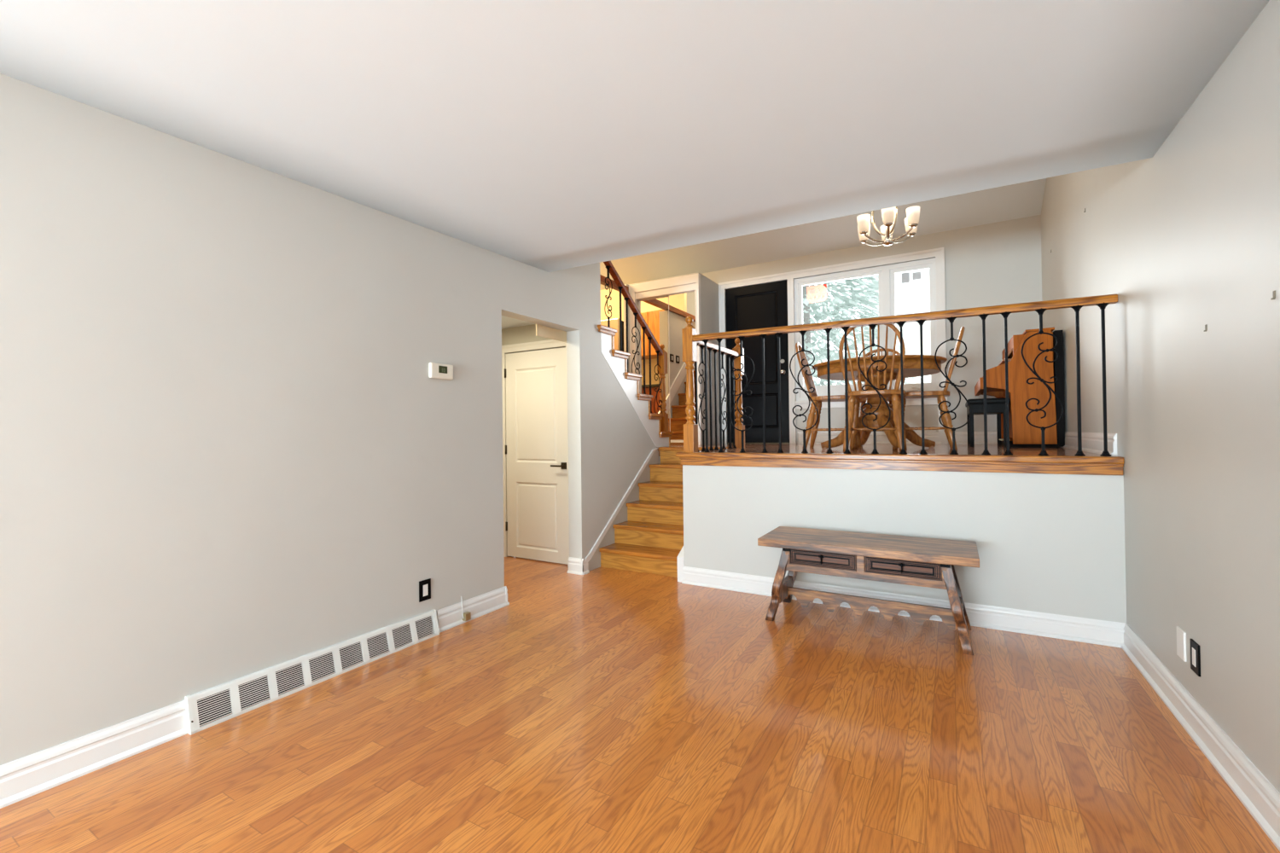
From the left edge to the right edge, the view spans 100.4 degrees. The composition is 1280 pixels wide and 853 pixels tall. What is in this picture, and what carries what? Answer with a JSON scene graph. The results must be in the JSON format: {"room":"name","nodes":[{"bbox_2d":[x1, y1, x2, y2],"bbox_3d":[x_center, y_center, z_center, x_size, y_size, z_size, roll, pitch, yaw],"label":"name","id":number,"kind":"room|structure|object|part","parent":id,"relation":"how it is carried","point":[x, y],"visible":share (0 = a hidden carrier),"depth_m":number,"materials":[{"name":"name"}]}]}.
{"room":"living room","nodes":[
{"label":"living room","id":0,"kind":"room"},
{"bbox_2d":[0,73,658,765],"bbox_3d":[-2.820,-1.348,0.778,0.139,5.200,11.700,-1,-1,30],"label":"wall","id":1,"kind":"structure","parent":0,"point":[229,448],"depth_m":2.32,"materials":[{"name":"grey paint"}]},
{"bbox_2d":[0,586,509,808],"bbox_3d":[-3.352,1.183,-0.249,0.160,0.130,9.402,-1,-1,30],"label":"baseboard","id":2,"kind":"structure","parent":1,"relation":"attached to","point":[20,779],"depth_m":1.98,"materials":[{"name":"white wood"}]},
{"bbox_2d":[185,609,439,735],"bbox_3d":[-1.541,1.184,2.707,0.057,0.144,1.221,-1,-1,30],"label":"air vent","id":3,"kind":"object","parent":1,"relation":"in","point":[214,703],"visible":1,"depth_m":2.56,"materials":[{"name":"white metal"}]},
{"bbox_2d":[418,578,430,602],"bbox_3d":[-1.288,0.981,3.196,0.009,0.122,0.080,-1,-1,30],"label":"wall outlet","id":4,"kind":"object","parent":1,"relation":"attached to","point":[424,585],"visible":1,"depth_m":3.19,"materials":[{"name":"black plastic"}]},
{"bbox_2d":[423,584,428,596],"bbox_3d":[-1.285,0.981,3.194,0.004,0.067,0.034,-1,-1,30],"label":"receptacle","id":5,"kind":"object","parent":4,"relation":"attached to","point":[425,586],"depth_m":3.19,"materials":[{"name":"white plastic"}]},
{"bbox_2d":[428,362,453,379],"bbox_3d":[-1.233,-0.342,3.309,0.030,0.096,0.168,-1,-1,30],"label":"thermostat","id":6,"kind":"object","parent":1,"relation":"attached to","point":[441,371],"visible":1,"depth_m":3.29,"materials":[{"name":"beige plastic"}]},
{"bbox_2d":[460,596,471,621],"bbox_3d":[-1.125,1.167,3.425,0.053,0.150,0.053,-1,-1,30],"label":"plug","id":7,"kind":"object","parent":1,"relation":"attached to","point":[466,616],"visible":1,"depth_m":3.41,"materials":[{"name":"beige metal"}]},
{"bbox_2d":[567,557,589,575],"bbox_3d":[-0.532,1.197,4.601,0.168,0.130,0.098,-1,-1,30],"label":"baseboard","id":8,"kind":"structure","parent":1,"relation":"attached to","point":[576,566],"depth_m":4.57,"materials":[{"name":"white wood"}]},
{"bbox_2d":[585,448,657,564],"bbox_3d":[-0.137,0.746,5.172,0.015,1.035,1.335,-1,-1,30],"label":"trim","id":9,"kind":"structure","parent":1,"relation":"attached to","point":[597,543],"depth_m":5.03,"materials":[{"name":"white wood"}]},
{"bbox_2d":[600,332,669,447],"bbox_3d":[-0.058,-0.328,5.449,0.105,1.106,1.323,-1,-1,30],"label":"trim","id":10,"kind":"structure","parent":1,"relation":"attached to","point":[617,365],"depth_m":5.31,"materials":[{"name":"white wood"}]},
{"bbox_2d":[501,315,535,329],"bbox_3d":[-1.779,-0.993,4.603,1.924,0.061,1.761,-1,-1,30],"label":"ceiling","id":11,"kind":"structure","parent":0,"point":[507,322],"depth_m":4.98,"materials":[{"name":"white paint"}]},
{"bbox_2d":[535,324,566,342],"bbox_3d":[-0.678,-2.286,4.636,0.012,3.101,0.707,-1,-1,30],"label":"wall","id":12,"kind":"structure","parent":0,"point":[542,331],"depth_m":4.46,"materials":[{"name":"beige paint"}]},
{"bbox_2d":[0,0,1269,272],"bbox_3d":[-1.678,-1.308,-0.932,3.596,0.180,9.894,-1,-1,30],"label":"ceiling","id":13,"kind":"structure","parent":0,"point":[549,136],"depth_m":1.95,"materials":[{"name":"white paint"}]},
{"bbox_2d":[0,556,1279,852],"bbox_3d":[-2.093,1.280,0.405,5.738,0.081,11.801,-1,-1,30],"label":"floor","id":14,"kind":"structure","parent":0,"point":[603,710],"depth_m":2.02,"materials":[{"name":"brown wood"}]},
{"bbox_2d":[599,447,727,577],"bbox_3d":[0.323,0.737,5.160,0.819,1.042,1.356,-1,-1,30],"label":"staircase","id":15,"kind":"structure","parent":14,"relation":"on","point":[650,541],"depth_m":4.92,"materials":[{"name":"brown wood"}]},
{"bbox_2d":[757,526,979,655],"bbox_3d":[1.395,0.966,3.313,1.195,0.522,0.499,-1,-1,30],"label":"bench","id":16,"kind":"object","parent":14,"relation":"on","point":[928,562],"visible":1,"depth_m":3.19,"materials":[{"name":"brown wood"}]},
{"bbox_3d":[0.891,0.999,3.417,0.154,0.470,0.125,-1,-1,30],"label":"leg","id":17,"kind":"part","parent":16,"relation":"part of","materials":[{"name":"brown wood"}]},
{"bbox_3d":[1.059,1.000,3.704,0.154,0.470,0.125,-1,-1,30],"label":"leg","id":18,"kind":"part","parent":16,"relation":"part of","materials":[{"name":"brown wood"}]},
{"bbox_3d":[1.111,0.817,3.270,0.033,0.057,0.022,-1,-1,30],"label":"drawer pull","id":19,"kind":"part","parent":16,"relation":"part of","materials":[{"name":"black metal"}]},
{"bbox_3d":[1.123,0.818,3.292,0.399,0.097,0.029,-1,-1,30],"label":"drawer","id":20,"kind":"part","parent":16,"relation":"part of","materials":[{"name":"brown wood"}]},
{"bbox_3d":[1.494,0.810,3.047,0.033,0.057,0.022,-1,-1,30],"label":"drawer pull","id":21,"kind":"part","parent":16,"relation":"part of","materials":[{"name":"black metal"}]},
{"bbox_3d":[1.507,0.811,3.068,0.400,0.098,0.028,-1,-1,30],"label":"drawer","id":22,"kind":"part","parent":16,"relation":"part of","materials":[{"name":"brown wood"}]},
{"bbox_3d":[1.735,0.984,2.925,0.154,0.470,0.125,-1,-1,30],"label":"leg","id":23,"kind":"part","parent":16,"relation":"part of","materials":[{"name":"brown wood"}]},
{"bbox_3d":[1.902,0.985,3.213,0.154,0.470,0.125,-1,-1,30],"label":"leg","id":24,"kind":"part","parent":16,"relation":"part of","materials":[{"name":"brown wood"}]},
{"bbox_2d":[501,324,1126,623],"bbox_3d":[0.250,0.101,4.384,5.617,2.301,0.110,-1,-1,30],"label":"wall","id":25,"kind":"structure","parent":0,"point":[1046,543],"depth_m":3.34,"materials":[{"name":"grey paint"}]},
{"bbox_2d":[501,339,569,566],"bbox_3d":[-0.992,0.236,5.037,0.906,2.074,0.092,-1,-1,30],"label":"door","id":26,"kind":"structure","parent":25,"relation":"in","point":[535,448],"depth_m":5.05,"materials":[{"name":"white wood"}]},
{"bbox_3d":[-0.985,-0.108,5.058,0.510,0.900,0.020,-1,-1,30],"label":"panel","id":27,"kind":"part","parent":26,"relation":"part of","materials":[{"name":"white wood"}]},
{"bbox_3d":[-0.974,0.847,5.049,0.510,0.630,0.020,-1,-1,30],"label":"panel","id":28,"kind":"part","parent":26,"relation":"part of","materials":[{"name":"white wood"}]},
{"bbox_3d":[-0.744,0.359,4.873,0.150,0.061,0.058,-1,-1,30],"label":"lever handle","id":29,"kind":"part","parent":26,"relation":"part of","materials":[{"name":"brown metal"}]},
{"bbox_2d":[675,452,1124,475],"bbox_3d":[1.493,0.238,3.640,2.722,0.102,0.124,-1,-1,30],"label":"ledge","id":30,"kind":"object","parent":25,"relation":"on","point":[1089,465],"depth_m":3.41,"materials":[{"name":"brown wood"}]},
{"bbox_2d":[681,293,1117,456],"bbox_3d":[1.512,-0.363,3.660,2.691,1.106,0.110,-1,-1,31],"label":"balustrade","id":31,"kind":"object","parent":30,"relation":"on","point":[689,336],"visible":1,"depth_m":3.53,"materials":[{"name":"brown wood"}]},
{"bbox_3d":[0.406,-0.308,4.324,0.110,1.034,0.110,-1,-1,30],"label":"newel post","id":32,"kind":"part","parent":31,"relation":"part of","materials":[{"name":"brown wood"}]},
{"bbox_3d":[1.553,-0.715,3.645,2.594,0.079,0.062,-1,-1,30],"label":"handrail","id":33,"kind":"part","parent":31,"relation":"part of","materials":[{"name":"brown wood"}]},
{"bbox_2d":[681,566,1125,647],"bbox_3d":[1.500,1.163,3.583,2.682,0.130,0.030,-1,-1,30],"label":"baseboard","id":34,"kind":"structure","parent":25,"relation":"attached to","point":[1076,629],"depth_m":3.24,"materials":[{"name":"white wood"}]},
{"bbox_2d":[600,215,1041,443],"bbox_3d":[0.972,-1.880,7.254,7.237,4.501,0.174,-1,-1,30],"label":"wall","id":35,"kind":"structure","parent":0,"point":[999,263],"depth_m":5.69,"materials":[{"name":"grey paint"}]},
{"bbox_2d":[725,279,789,443],"bbox_3d":[1.500,-0.801,6.863,0.832,2.048,0.133,-1,-1,30],"label":"door","id":36,"kind":"structure","parent":35,"relation":"in","point":[764,305],"depth_m":6.83,"materials":[{"name":"black wood"}]},
{"bbox_3d":[1.499,-1.130,6.876,0.565,1.180,0.020,-1,-1,30],"label":"panel","id":37,"kind":"part","parent":36,"relation":"part of","materials":[{"name":"black wood"}]},
{"bbox_3d":[1.510,-0.200,6.867,0.565,0.440,0.020,-1,-1,30],"label":"panel","id":38,"kind":"part","parent":36,"relation":"part of","materials":[{"name":"black wood"}]},
{"bbox_2d":[718,247,948,443],"bbox_3d":[2.188,-0.860,6.441,2.617,2.137,0.031,-1,-1,30],"label":"trim","id":39,"kind":"structure","parent":35,"relation":"attached to","point":[939,253],"depth_m":6.49,"materials":[{"name":"white wood"}]},
{"bbox_2d":[794,257,937,401],"bbox_3d":[2.605,-1.081,6.255,1.551,1.526,0.132,-1,-1,30],"label":"window","id":40,"kind":"structure","parent":35,"relation":"in","point":[886,274],"depth_m":6.12,"materials":[{"name":"plastic"}]},
{"bbox_2d":[806,284,826,303],"bbox_3d":[2.162,-1.621,6.523,0.236,0.210,0.002,-1,-1,30],"label":"decal","id":41,"kind":"object","parent":40,"relation":"attached to","point":[815,293],"visible":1,"depth_m":6.52},
{"bbox_3d":[2.395,-1.078,6.391,0.962,1.446,0.040,-1,-1,30],"label":"sash","id":42,"kind":"part","parent":40,"relation":"part of","materials":[{"name":"plastic"}]},
{"bbox_2d":[901,272,909,283],"bbox_3d":[3.004,-1.683,6.033,0.080,0.115,0.002,-1,-1,30],"label":"paper notice","id":43,"kind":"object","parent":40,"relation":"attached to","point":[905,276],"visible":1,"depth_m":6.03,"materials":[{"name":"grey paper"}]},
{"bbox_3d":[3.065,-1.089,6.001,0.451,1.446,0.039,-1,-1,30],"label":"sash","id":44,"kind":"part","parent":40,"relation":"part of","materials":[{"name":"plastic"}]},
{"bbox_2d":[912,271,920,279],"bbox_3d":[3.100,-1.689,5.977,0.083,0.082,0.001,-1,-1,30],"label":"paper notice","id":45,"kind":"object","parent":40,"relation":"attached to","point":[916,276],"visible":1,"depth_m":5.98,"materials":[{"name":"grey paper"}]},
{"bbox_2d":[795,397,937,433],"bbox_3d":[2.596,-0.127,6.212,1.550,0.395,0.050,-1,-1,30],"label":"trim","id":46,"kind":"structure","parent":35,"relation":"attached to","point":[804,404],"depth_m":6.31,"materials":[{"name":"white wood"}]},
{"bbox_2d":[798,431,941,443],"bbox_3d":[2.616,0.135,6.188,1.530,0.130,0.030,-1,-1,30],"label":"baseboard","id":47,"kind":"structure","parent":35,"relation":"attached to","point":[881,438],"depth_m":6.13,"materials":[{"name":"white wood"}]},
{"bbox_2d":[599,178,1046,290],"bbox_3d":[0.064,-3.064,5.730,7.238,2.061,3.605,-1,-1,30],"label":"ceiling","id":48,"kind":"structure","parent":0,"point":[1021,200],"depth_m":6.24,"materials":[{"name":"white paint"}]},
{"bbox_2d":[856,205,919,246],"bbox_3d":[2.067,-2.290,4.473,0.494,1.550,0.524,-1,-1,30],"label":"chandelier","id":49,"kind":"object","parent":48,"relation":"hanging from","point":[889,215],"visible":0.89,"depth_m":4.41,"materials":[{"name":"glass"}]},
{"bbox_3d":[1.864,-1.683,4.443,0.104,0.135,0.103,-1,-1,30],"label":"lamp shade","id":50,"kind":"part","parent":49,"relation":"part of","materials":[{"name":"beige glass"}]},
{"bbox_3d":[1.948,-1.683,4.638,0.104,0.135,0.103,-1,-1,30],"label":"lamp shade","id":51,"kind":"part","parent":49,"relation":"part of","materials":[{"name":"beige glass"}]},
{"bbox_3d":[1.985,-1.576,4.572,0.067,0.085,0.215,0,-1,-29],"label":"arm","id":52,"kind":"part","parent":49,"relation":"part of","materials":[{"name":"silver metal"}]},
{"bbox_3d":[1.939,-1.577,4.447,0.216,0.085,0.067,-1,-1,-4],"label":"arm","id":53,"kind":"part","parent":49,"relation":"part of","materials":[{"name":"silver metal"}]},
{"bbox_3d":[2.159,-1.685,4.662,0.104,0.135,0.103,-1,-1,30],"label":"lamp shade","id":54,"kind":"part","parent":49,"relation":"part of","materials":[{"name":"beige glass"}]},
{"bbox_3d":[1.990,-1.687,4.273,0.104,0.135,0.103,-1,-1,30],"label":"lamp shade","id":55,"kind":"part","parent":49,"relation":"part of","materials":[{"name":"beige glass"}]},
{"bbox_3d":[2.028,-1.579,4.335,0.068,0.084,0.216,-1,-1,30],"label":"arm","id":56,"kind":"part","parent":49,"relation":"part of","materials":[{"name":"silver metal"}]},
{"bbox_3d":[2.212,-1.579,4.486,0.216,0.085,0.067,-1,-1,-4],"label":"arm","id":57,"kind":"part","parent":49,"relation":"part of","materials":[{"name":"silver metal"}]},
{"bbox_3d":[2.166,-1.580,4.361,0.067,0.085,0.215,0,-1,-29],"label":"arm","id":58,"kind":"part","parent":49,"relation":"part of","materials":[{"name":"silver metal"}]},
{"bbox_3d":[2.285,-1.688,4.491,0.104,0.135,0.103,-1,-1,30],"label":"lamp shade","id":59,"kind":"part","parent":49,"relation":"part of","materials":[{"name":"beige glass"}]},
{"bbox_3d":[2.200,-1.689,4.297,0.104,0.135,0.103,-1,-1,30],"label":"lamp shade","id":60,"kind":"part","parent":49,"relation":"part of","materials":[{"name":"beige glass"}]},
{"bbox_2d":[656,443,1122,457],"bbox_3d":[0.284,0.276,6.007,7.239,0.102,2.892,-1,-1,30],"label":"floor","id":61,"kind":"structure","parent":0,"point":[939,449],"depth_m":4.33,"materials":[{"name":"oak hardwood"}]},
{"bbox_2d":[600,318,623,351],"bbox_3d":[-0.514,-0.628,7.711,0.752,1.721,0.516,-1,-1,30],"label":"cabinet","id":62,"kind":"object","parent":61,"relation":"on","point":[614,323],"visible":0.05,"depth_m":7.38,"materials":[{"name":"brown wood"}]},
{"bbox_2d":[597,324,673,447],"bbox_3d":[-0.557,-0.730,5.339,0.908,1.920,2.118,-1,-1,30],"label":"staircase","id":63,"kind":"structure","parent":61,"relation":"on","point":[602,328],"depth_m":5.30,"materials":[{"name":"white wood"}]},
{"bbox_3d":[-0.304,-0.871,4.921,0.018,0.029,0.255,-1,-1,30],"label":"tread moulding","id":64,"kind":"part","parent":63,"relation":"part of","materials":[{"name":"brown wood"}]},
{"bbox_3d":[-0.187,-0.675,5.117,0.019,0.030,0.256,-1,-1,30],"label":"tread moulding","id":65,"kind":"part","parent":63,"relation":"part of","materials":[{"name":"brown wood"}]},
{"bbox_3d":[-0.069,-0.480,5.313,0.019,0.030,0.256,-1,-1,30],"label":"tread moulding","id":66,"kind":"part","parent":63,"relation":"part of","materials":[{"name":"brown wood"}]},
{"bbox_2d":[603,261,668,431],"bbox_3d":[-0.142,-0.937,5.329,0.106,1.989,1.663,-1,-1,30],"label":"balustrade","id":67,"kind":"object","parent":63,"relation":"on","point":[661,364],"visible":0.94,"depth_m":5.63,"materials":[{"name":"brown wood"}]},
{"bbox_3d":[-0.164,-1.363,5.305,0.062,1.138,1.597,-1,-1,30],"label":"handrail","id":68,"kind":"part","parent":67,"relation":"part of","materials":[{"name":"red wood"}]},
{"bbox_3d":[0.256,-0.402,5.997,0.106,0.922,0.106,-1,-1,30],"label":"newel post","id":69,"kind":"part","parent":67,"relation":"part of","materials":[{"name":"brown wood"}]},
{"bbox_3d":[0.049,-0.285,5.509,0.018,0.029,0.255,-1,-1,30],"label":"tread moulding","id":70,"kind":"part","parent":63,"relation":"part of","materials":[{"name":"brown wood"}]},
{"bbox_3d":[0.166,-0.090,5.705,0.019,0.030,0.256,-1,-1,30],"label":"tread moulding","id":71,"kind":"part","parent":63,"relation":"part of","materials":[{"name":"brown wood"}]},
{"bbox_3d":[0.284,0.105,5.901,0.018,0.030,0.256,-1,-1,30],"label":"tread moulding","id":72,"kind":"part","parent":63,"relation":"part of","materials":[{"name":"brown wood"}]},
{"bbox_2d":[623,272,719,445],"bbox_3d":[0.435,-0.823,7.045,1.048,2.116,0.750,-1,-1,30],"label":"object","id":73,"kind":"object","parent":61,"relation":"on","point":[665,304],"visible":0.61,"depth_m":6.76,"materials":[{"name":"grey paint"}]},
{"bbox_3d":[0.191,-0.754,6.909,0.491,1.861,0.005,-1,-1,30],"label":"mirror door","id":74,"kind":"part","parent":73,"relation":"part of","materials":[{"name":"silver"}]},
{"bbox_3d":[0.550,-0.761,6.668,0.413,1.860,0.004,-1,-1,30],"label":"mirror door","id":75,"kind":"part","parent":73,"relation":"part of","materials":[{"name":"silver"}]},
{"bbox_2d":[694,337,744,452],"bbox_3d":[0.723,-0.335,4.848,0.110,1.091,1.125,-1,-1,30],"label":"balustrade","id":76,"kind":"object","parent":61,"relation":"on","point":[735,352],"visible":0.85,"depth_m":4.96,"materials":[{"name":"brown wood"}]},
{"bbox_3d":[0.690,-0.709,4.811,0.065,0.047,1.025,-1,-1,30],"label":"handrail","id":77,"kind":"part","parent":76,"relation":"part of","materials":[{"name":"white wood"}]},
{"bbox_3d":[0.979,-0.298,5.287,0.110,1.020,0.110,-1,-1,30],"label":"newel post","id":78,"kind":"part","parent":76,"relation":"part of","materials":[{"name":"brown wood"}]},
{"bbox_2d":[795,342,861,449],"bbox_3d":[1.680,-0.286,4.782,0.523,0.975,0.452,-1,-1,27],"label":"dining chair","id":79,"kind":"object","parent":61,"relation":"on","point":[817,400],"visible":0.67,"depth_m":4.69,"materials":[{"name":"brown wood"}]},
{"bbox_3d":[1.491,-0.019,4.686,0.136,0.443,0.059,-1,-1,0],"label":"leg","id":80,"kind":"part","parent":79,"relation":"part of","materials":[{"name":"brown wood"}]},
{"bbox_3d":[1.644,-0.017,4.989,0.059,0.443,0.136,0,-1,-37],"label":"leg","id":81,"kind":"part","parent":79,"relation":"part of","materials":[{"name":"brown wood"}]},
{"bbox_3d":[1.725,-0.248,4.759,0.410,0.034,0.430,-1,-1,27],"label":"seat","id":82,"kind":"part","parent":79,"relation":"part of","materials":[{"name":"brown wood"}]},
{"bbox_3d":[1.798,-0.024,4.532,0.060,0.441,0.112,0,-1,-19],"label":"leg","id":83,"kind":"part","parent":79,"relation":"part of","materials":[{"name":"brown wood"}]},
{"bbox_3d":[1.951,-0.022,4.834,0.112,0.441,0.060,0,-1,-18],"label":"leg","id":84,"kind":"part","parent":79,"relation":"part of","materials":[{"name":"brown wood"}]},
{"bbox_2d":[838,324,907,452],"bbox_3d":[1.808,-0.294,4.120,0.452,0.975,0.523,-1,-1,28],"label":"dining chair","id":85,"kind":"object","parent":61,"relation":"on","point":[853,404],"visible":0.73,"depth_m":3.99,"materials":[{"name":"brown wood"}]},
{"bbox_3d":[1.601,-0.026,4.085,0.136,0.443,0.059,0,-1,-35],"label":"leg","id":86,"kind":"part","parent":85,"relation":"part of","materials":[{"name":"brown wood"}]},
{"bbox_3d":[1.765,-0.025,4.387,0.060,0.441,0.112,-1,-1,-16],"label":"leg","id":87,"kind":"part","parent":85,"relation":"part of","materials":[{"name":"brown wood"}]},
{"bbox_3d":[1.833,-0.255,4.164,0.430,0.034,0.410,-1,-1,28],"label":"seat","id":88,"kind":"part","parent":85,"relation":"part of","materials":[{"name":"brown wood"}]},
{"bbox_3d":[1.899,-0.031,3.923,0.059,0.443,0.136,-1,-1,2],"label":"leg","id":89,"kind":"part","parent":85,"relation":"part of","materials":[{"name":"brown wood"}]},
{"bbox_3d":[2.062,-0.030,4.225,0.112,0.441,0.060,-1,-1,-17],"label":"leg","id":90,"kind":"part","parent":85,"relation":"part of","materials":[{"name":"brown wood"}]},
{"bbox_2d":[811,354,947,450],"bbox_3d":[2.043,-0.176,4.597,1.060,0.738,1.060,-1,-1,30],"label":"dining table","id":91,"kind":"object","parent":61,"relation":"on","point":[912,363],"visible":0.73,"depth_m":4.48,"materials":[{"name":"brown wood"}]},
{"bbox_2d":[856,348,905,437],"bbox_3d":[2.274,-0.290,5.099,0.452,0.975,0.523,-1,-1,34],"label":"dining chair","id":92,"kind":"object","parent":61,"relation":"on","point":[862,400],"visible":0.14,"depth_m":5.24,"materials":[{"name":"brown wood"}]},
{"bbox_3d":[2.207,-0.021,5.298,0.059,0.443,0.136,-1,-1,7],"label":"leg","id":93,"kind":"part","parent":92,"relation":"part of","materials":[{"name":"brown wood"}]},
{"bbox_3d":[2.246,-0.251,5.057,0.430,0.034,0.410,-1,-1,34],"label":"seat","id":94,"kind":"part","parent":92,"relation":"part of","materials":[{"name":"brown wood"}]},
{"bbox_2d":[892,326,965,450],"bbox_3d":[2.345,-0.298,4.343,0.523,0.975,0.452,-1,-1,28],"label":"dining chair","id":95,"kind":"object","parent":61,"relation":"on","point":[945,418],"visible":0.62,"depth_m":4.14,"materials":[{"name":"brown wood"}]},
{"bbox_3d":[2.079,-0.029,4.291,0.112,0.441,0.060,-1,-1,-17],"label":"leg","id":96,"kind":"part","parent":95,"relation":"part of","materials":[{"name":"brown wood"}]},
{"bbox_3d":[2.238,-0.028,4.590,0.060,0.441,0.112,-1,-1,-17],"label":"leg","id":97,"kind":"part","parent":95,"relation":"part of","materials":[{"name":"brown wood"}]},
{"bbox_3d":[2.301,-0.259,4.366,0.410,0.034,0.430,-1,-1,28],"label":"seat","id":98,"kind":"part","parent":95,"relation":"part of","materials":[{"name":"brown wood"}]},
{"bbox_3d":[2.541,-0.034,4.429,0.136,0.443,0.059,-1,-1,2],"label":"leg","id":99,"kind":"part","parent":95,"relation":"part of","materials":[{"name":"brown wood"}]},
{"bbox_3d":[2.383,-0.035,4.130,0.059,0.443,0.136,0,-1,-36],"label":"leg","id":100,"kind":"part","parent":95,"relation":"part of","materials":[{"name":"brown wood"}]},
{"bbox_2d":[965,397,1010,447],"bbox_3d":[3.215,-0.031,4.955,0.310,0.426,0.800,-1,-1,30],"label":"piano bench","id":101,"kind":"object","parent":61,"relation":"on","point":[994,406],"visible":0.77,"depth_m":4.66,"materials":[{"name":"black wood"}]},
{"bbox_3d":[3.294,0.029,5.336,0.033,0.311,0.033,-1,-1,30],"label":"leg","id":102,"kind":"part","parent":101,"relation":"part of","materials":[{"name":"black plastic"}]},
{"bbox_3d":[2.923,0.027,4.698,0.032,0.310,0.032,-1,-1,30],"label":"leg","id":103,"kind":"part","parent":101,"relation":"part of","materials":[{"name":"black wood"}]},
{"bbox_2d":[965,397,1010,407],"bbox_3d":[3.213,-0.219,4.957,0.310,0.050,0.800,-1,-1,30],"label":"cushion","id":104,"kind":"object","parent":101,"relation":"on","point":[1001,402],"depth_m":4.62,"materials":[{"name":"black leather"}]},
{"bbox_3d":[3.509,0.025,5.211,0.033,0.311,0.033,-1,-1,30],"label":"leg","id":105,"kind":"part","parent":101,"relation":"part of","materials":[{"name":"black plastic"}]},
{"bbox_3d":[3.137,0.024,4.574,0.034,0.312,0.034,-1,-1,30],"label":"leg","id":106,"kind":"part","parent":101,"relation":"part of","materials":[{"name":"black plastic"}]},
{"bbox_2d":[974,327,1064,448],"bbox_3d":[3.481,-0.313,4.967,0.576,0.982,1.195,-1,-1,30],"label":"upright piano","id":107,"kind":"object","parent":61,"relation":"on","point":[1022,434],"visible":0.76,"depth_m":4.42,"materials":[{"name":"brown wood"}]},
{"bbox_3d":[3.370,-0.420,5.034,0.230,0.120,1.120,-1,-1,30],"label":"keyboard lid","id":108,"kind":"part","parent":107,"relation":"part of","materials":[{"name":"brown wood"}]},
{"bbox_3d":[3.761,-0.318,5.474,0.490,0.935,0.035,-1,-1,30],"label":"panel","id":109,"kind":"part","parent":107,"relation":"part of","materials":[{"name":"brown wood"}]},
{"bbox_3d":[3.591,-0.797,4.904,0.195,0.018,1.194,-1,-1,30],"label":"piano lid","id":110,"kind":"part","parent":107,"relation":"part of","materials":[{"name":"brown wood"}]},
{"bbox_2d":[1041,0,1279,793],"bbox_3d":[0.791,-1.462,-0.341,0.120,5.480,13.399,-1,-1,30],"label":"wall","id":111,"kind":"structure","parent":0,"point":[1186,236],"depth_m":2.03,"materials":[{"name":"grey paint"}]},
{"bbox_2d":[954,431,1117,456],"bbox_3d":[3.030,0.113,4.408,0.837,0.130,2.690,-1,-1,30],"label":"baseboard","id":112,"kind":"structure","parent":111,"relation":"attached to","point":[1091,442],"depth_m":3.76,"materials":[{"name":"white wood"}]},
{"bbox_2d":[1176,626,1186,662],"bbox_3d":[2.248,0.902,2.215,0.007,0.119,0.081,-1,-1,30],"label":"blank plate","id":113,"kind":"object","parent":111,"relation":"attached to","point":[1181,635],"visible":1,"depth_m":2.20,"materials":[{"name":"white plastic"}]},
{"bbox_2d":[1189,639,1200,676],"bbox_3d":[2.173,0.904,2.088,0.009,0.119,0.081,-1,-1,30],"label":"wall outlet","id":114,"kind":"object","parent":111,"relation":"attached to","point":[1195,648],"visible":1,"depth_m":2.08,"materials":[{"name":"black plastic"}]},
{"bbox_2d":[1192,647,1196,667],"bbox_3d":[2.171,0.904,2.089,0.003,0.066,0.033,-1,-1,30],"label":"receptacle","id":115,"kind":"object","parent":114,"relation":"attached to","point":[1194,649],"depth_m":2.08,"materials":[{"name":"white plastic"}]},
{"bbox_2d":[1121,623,1279,851],"bbox_3d":[0.019,1.131,-1.595,0.030,0.130,10.469,-1,-1,30],"label":"baseboard","id":116,"kind":"structure","parent":111,"relation":"attached to","point":[1258,795],"depth_m":1.92,"materials":[{"name":"white wood"}]},
{"bbox_2d":[1270,290,1275,299],"bbox_3d":[1.836,-0.381,1.546,0.008,0.024,0.011,-1,-1,30],"label":"hook","id":117,"kind":"object","parent":111,"relation":"attached to","point":[1273,292],"visible":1,"depth_m":1.54,"materials":[{"name":"grey metal"}]},
{"bbox_3d":[-1.131,-0.233,5.418,0.141,3.020,1.836,-1,-1,30],"label":"wall","id":118,"kind":"structure","parent":0,"visible":0},
{"bbox_2d":[600,274,628,291],"bbox_3d":[-0.844,-1.785,5.834,0.076,0.076,2.636,-1,-1,30],"label":"beam","id":119,"kind":"structure","parent":118,"relation":"on","point":[602,278],"depth_m":6.59,"materials":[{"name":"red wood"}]},
{"bbox_3d":[0.752,0.780,4.865,0.101,0.941,1.232,-1,-1,30],"label":"wall","id":120,"kind":"structure","parent":0,"visible":0},
{"bbox_2d":[677,546,684,582],"bbox_3d":[0.632,0.751,4.817,0.058,1.000,1.236,-1,-1,30],"label":"trim","id":121,"kind":"structure","parent":120,"relation":"attached to","point":[680,557],"depth_m":4.28,"materials":[{"name":"white wood"}]},
{"label":"outside","id":122,"kind":"structure","parent":0,"visible":0},
{"bbox_3d":[12.567,0.818,31.492,70.002,0.102,52.923,-1,-1,30],"label":"ground","id":123,"kind":"structure","parent":122,"visible":0},
{"bbox_2d":[802,274,920,386],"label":"window","id":124,"kind":"structure","parent":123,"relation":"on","point":[839,299],"depth_m":10.31,"materials":[{"name":"glass"}]},
{"bbox_2d":[857,268,930,383],"bbox_3d":[13.105,-4.864,18.477,9.800,11.001,7.301,-1,-1,30],"label":"house","id":125,"kind":"structure","parent":123,"relation":"on","point":[912,297],"depth_m":17.67,"materials":[{"name":"white"}]}
]}

